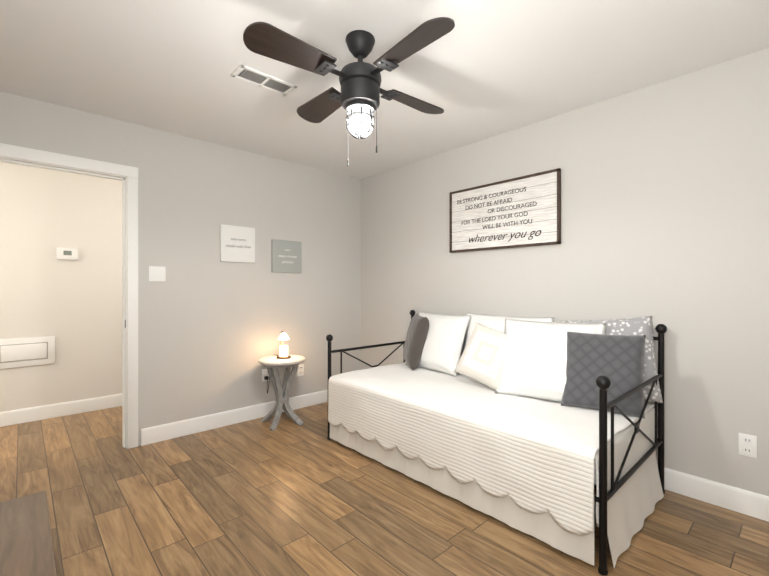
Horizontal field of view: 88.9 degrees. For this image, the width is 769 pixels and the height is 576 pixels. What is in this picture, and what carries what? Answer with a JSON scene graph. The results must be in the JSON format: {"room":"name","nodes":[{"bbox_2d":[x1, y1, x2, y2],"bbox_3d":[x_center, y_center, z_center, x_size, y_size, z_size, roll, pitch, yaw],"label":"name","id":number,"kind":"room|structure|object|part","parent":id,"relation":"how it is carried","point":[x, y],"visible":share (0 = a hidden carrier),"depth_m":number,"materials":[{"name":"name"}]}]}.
{"room":"bedroom","nodes":[
{"label":"bedroom","id":0,"kind":"room"},
{"bbox_2d":[0,162,121,411],"bbox_3d":[-3.105,-0.020,3.688,4.240,2.440,0.120,0,0,-43],"label":"wall","id":1,"kind":"structure","parent":0,"point":[74,307],"depth_m":3.66,"materials":[{"name":"white paint"}]},
{"bbox_2d":[0,336,54,368],"bbox_3d":[-3.210,0.572,3.493,0.420,0.255,0.024,0,0,-43],"label":"access cover","id":2,"kind":"object","parent":1,"relation":"attached to","point":[23,352],"visible":1,"depth_m":3.50,"materials":[{"name":"white wood"}]},
{"bbox_2d":[0,393,121,426],"bbox_3d":[-3.059,1.138,3.638,4.000,0.124,0.016,0,0,-43],"label":"baseboard","id":3,"kind":"structure","parent":1,"relation":"attached to","point":[18,416],"depth_m":3.65,"materials":[{"name":"white wood"}]},
{"bbox_2d":[57,248,77,259],"bbox_3d":[-2.988,-0.320,3.694,0.156,0.110,0.029,0,0,-43],"label":"thermostat","id":4,"kind":"object","parent":1,"relation":"attached to","point":[67,253],"visible":0.98,"depth_m":3.68,"materials":[{"name":"white plastic"}]},
{"bbox_2d":[0,91,359,445],"bbox_3d":[-1.788,-0.020,3.136,4.020,2.440,0.120,0,0,-43],"label":"wall","id":5,"kind":"structure","parent":0,"point":[211,326],"depth_m":3.38,"materials":[{"name":"grey paint"}]},
{"bbox_2d":[0,143,137,448],"bbox_3d":[-2.285,0.145,2.675,1.015,2.110,0.156,0,0,-43],"label":"door frame","id":6,"kind":"structure","parent":5,"relation":"attached to","point":[127,176],"depth_m":2.93,"materials":[{"name":"white wood"}]},
{"bbox_2d":[149,266,165,280],"bbox_3d":[-1.772,-0.110,3.059,0.116,0.116,0.014,0,0,-43],"label":"switch plate","id":7,"kind":"object","parent":5,"relation":"attached to","point":[156,273],"visible":1,"depth_m":3.06,"materials":[{"name":"white plastic"}]},
{"bbox_2d":[141,390,327,445],"bbox_3d":[-1.075,1.138,3.705,2.120,0.124,0.016,0,0,-43],"label":"baseboard","id":8,"kind":"structure","parent":5,"relation":"attached to","point":[154,434],"depth_m":3.37,"materials":[{"name":"white wood"}]},
{"bbox_2d":[220,224,254,262],"bbox_3d":[-1.302,-0.390,3.487,0.310,0.320,0.024,0,0,-43],"label":"canvas art","id":9,"kind":"object","parent":5,"relation":"attached to","point":[237,243],"visible":1,"depth_m":3.47,"materials":[{"name":"white fabric"}]},
{"bbox_2d":[262,369,268,381],"bbox_3d":[-1.101,0.815,3.660,0.072,0.116,0.044,0,0,-43],"label":"outlet","id":10,"kind":"object","parent":5,"relation":"attached to","point":[265,374],"visible":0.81,"depth_m":3.65,"materials":[{"name":"white plastic"}]},
{"bbox_2d":[272,239,301,272],"bbox_3d":[-0.949,-0.305,3.815,0.315,0.310,0.024,0,0,-43],"label":"canvas art","id":11,"kind":"object","parent":5,"relation":"attached to","point":[286,256],"visible":1,"depth_m":3.80,"materials":[{"name":"grey fabric"}]},
{"bbox_2d":[297,364,303,375],"bbox_3d":[-0.838,0.825,3.928,0.072,0.116,0.010,0,0,-43],"label":"outlet","id":12,"kind":"object","parent":5,"relation":"attached to","point":[300,371],"visible":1,"depth_m":3.92,"materials":[{"name":"white plastic"}]},
{"bbox_2d":[0,402,768,575],"bbox_3d":[-0.941,1.250,1.795,4.840,0.100,5.840,0,0,-43],"label":"floor","id":13,"kind":"structure","parent":0,"point":[288,496],"depth_m":2.05,"materials":[{"name":"brown wood"}]},
{"bbox_2d":[0,491,55,575],"bbox_3d":[-0.867,0.950,0.697,0.451,0.500,1.390,0,0,-43],"label":"bench","id":14,"kind":"object","parent":13,"relation":"on","point":[26,546],"visible":1,"depth_m":1.10,"materials":[{"name":"brown wood"}]},
{"bbox_2d":[258,331,304,430],"bbox_3d":[-0.926,0.802,3.500,0.404,0.836,0.455,0,0,-43],"label":"side table","id":15,"kind":"object","parent":13,"relation":"on","point":[282,359],"visible":0.98,"depth_m":3.45,"materials":[{"name":"grey wood"}]},
{"bbox_2d":[267,331,290,393],"bbox_3d":[-0.961,0.683,3.568,0.128,0.598,0.307,0,0,-43],"label":"candle lamp","id":16,"kind":"object","parent":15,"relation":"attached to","point":[284,388],"depth_m":3.47,"materials":[{"name":"white glass"}]},
{"bbox_2d":[326,310,666,575],"bbox_3d":[0.590,0.682,2.707,1.042,1.035,2.062,0,0,-43],"label":"daybed","id":17,"kind":"object","parent":13,"relation":"on","point":[539,428],"visible":1,"depth_m":2.23,"materials":[{"name":"white fabric"}]},
{"bbox_2d":[328,362,655,534],"bbox_3d":[0.573,0.871,2.691,0.994,0.391,1.974,0,0,-43],"label":"quilt","id":18,"kind":"object","parent":17,"relation":"on","point":[539,456],"depth_m":2.10,"materials":[{"name":"white fabric"}]},
{"bbox_3d":[0.593,0.788,2.711,0.935,0.175,1.940,0,0,-43],"label":"mattress","id":19,"kind":"part","parent":17,"relation":"part of","materials":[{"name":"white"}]},
{"bbox_2d":[0,0,768,178],"bbox_3d":[-0.941,-1.290,1.794,4.840,0.100,5.840,0,0,-43],"label":"ceiling","id":20,"kind":"structure","parent":0,"point":[483,69],"depth_m":2.15,"materials":[{"name":"white paint"}]},
{"bbox_2d":[231,65,296,95],"bbox_3d":[-0.715,-1.235,2.345,0.350,0.009,0.150,0,0,-43],"label":"ceiling vent","id":21,"kind":"object","parent":20,"relation":"in","point":[259,78],"visible":1,"depth_m":2.34,"materials":[{"name":"white metal"}]},
{"bbox_2d":[243,17,454,165],"bbox_3d":[-0.121,-0.932,1.954,0.870,0.615,0.870,0,0,5],"label":"ceiling fan","id":22,"kind":"object","parent":20,"relation":"hanging from","point":[357,98],"visible":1,"depth_m":1.86,"materials":[{"name":"black"}]},
{"bbox_3d":[-0.411,-1.036,1.713,0.405,0.008,0.160,0,-14,-40],"label":"blade","id":23,"kind":"part","parent":22,"relation":"part of","materials":[{"name":"brown wood"}]},
{"bbox_3d":[-0.362,-1.036,2.244,0.160,0.008,0.405,18,-11,-38],"label":"blade","id":24,"kind":"part","parent":22,"relation":"part of","materials":[{"name":"brown wood"}]},
{"bbox_2d":[348,106,371,136],"bbox_3d":[-0.121,-0.820,1.954,0.122,0.130,0.122,0,0,-43],"label":"shade","id":25,"kind":"object","parent":22,"relation":"on","point":[359,117],"depth_m":1.91,"materials":[{"name":"white glass"}]},
{"bbox_3d":[0.169,-1.036,2.196,0.405,0.008,0.160,0,14,-40],"label":"blade","id":26,"kind":"part","parent":22,"relation":"part of","materials":[{"name":"brown wood"}]},
{"bbox_3d":[0.121,-1.036,1.665,0.160,0.008,0.405,-18,11,-38],"label":"blade","id":27,"kind":"part","parent":22,"relation":"part of","materials":[{"name":"brown wood"}]},
{"bbox_2d":[360,48,768,495],"bbox_3d":[1.232,-0.020,2.922,0.120,2.440,4.540,0,0,-43],"label":"wall","id":28,"kind":"structure","parent":0,"point":[665,203],"depth_m":2.42,"materials":[{"name":"grey paint"}]},
{"bbox_2d":[449,168,560,252],"bbox_3d":[0.920,-0.583,3.144,0.032,0.535,0.970,0,0,-43],"label":"sign","id":29,"kind":"object","parent":28,"relation":"attached to","point":[523,211],"visible":1,"depth_m":3.08,"materials":[{"name":"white wood"}]},
{"bbox_2d":[664,467,768,521],"bbox_3d":[1.182,1.138,2.876,0.016,0.124,4.300,0,0,-43],"label":"baseboard","id":30,"kind":"structure","parent":28,"relation":"attached to","point":[749,503],"depth_m":2.16,"materials":[{"name":"white wood"}]},
{"bbox_2d":[738,433,756,457],"bbox_3d":[1.925,0.835,2.079,0.010,0.116,0.072,0,0,-43],"label":"outlet","id":31,"kind":"object","parent":28,"relation":"attached to","point":[747,444],"visible":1,"depth_m":2.08,"materials":[{"name":"white plastic"}]}
]}

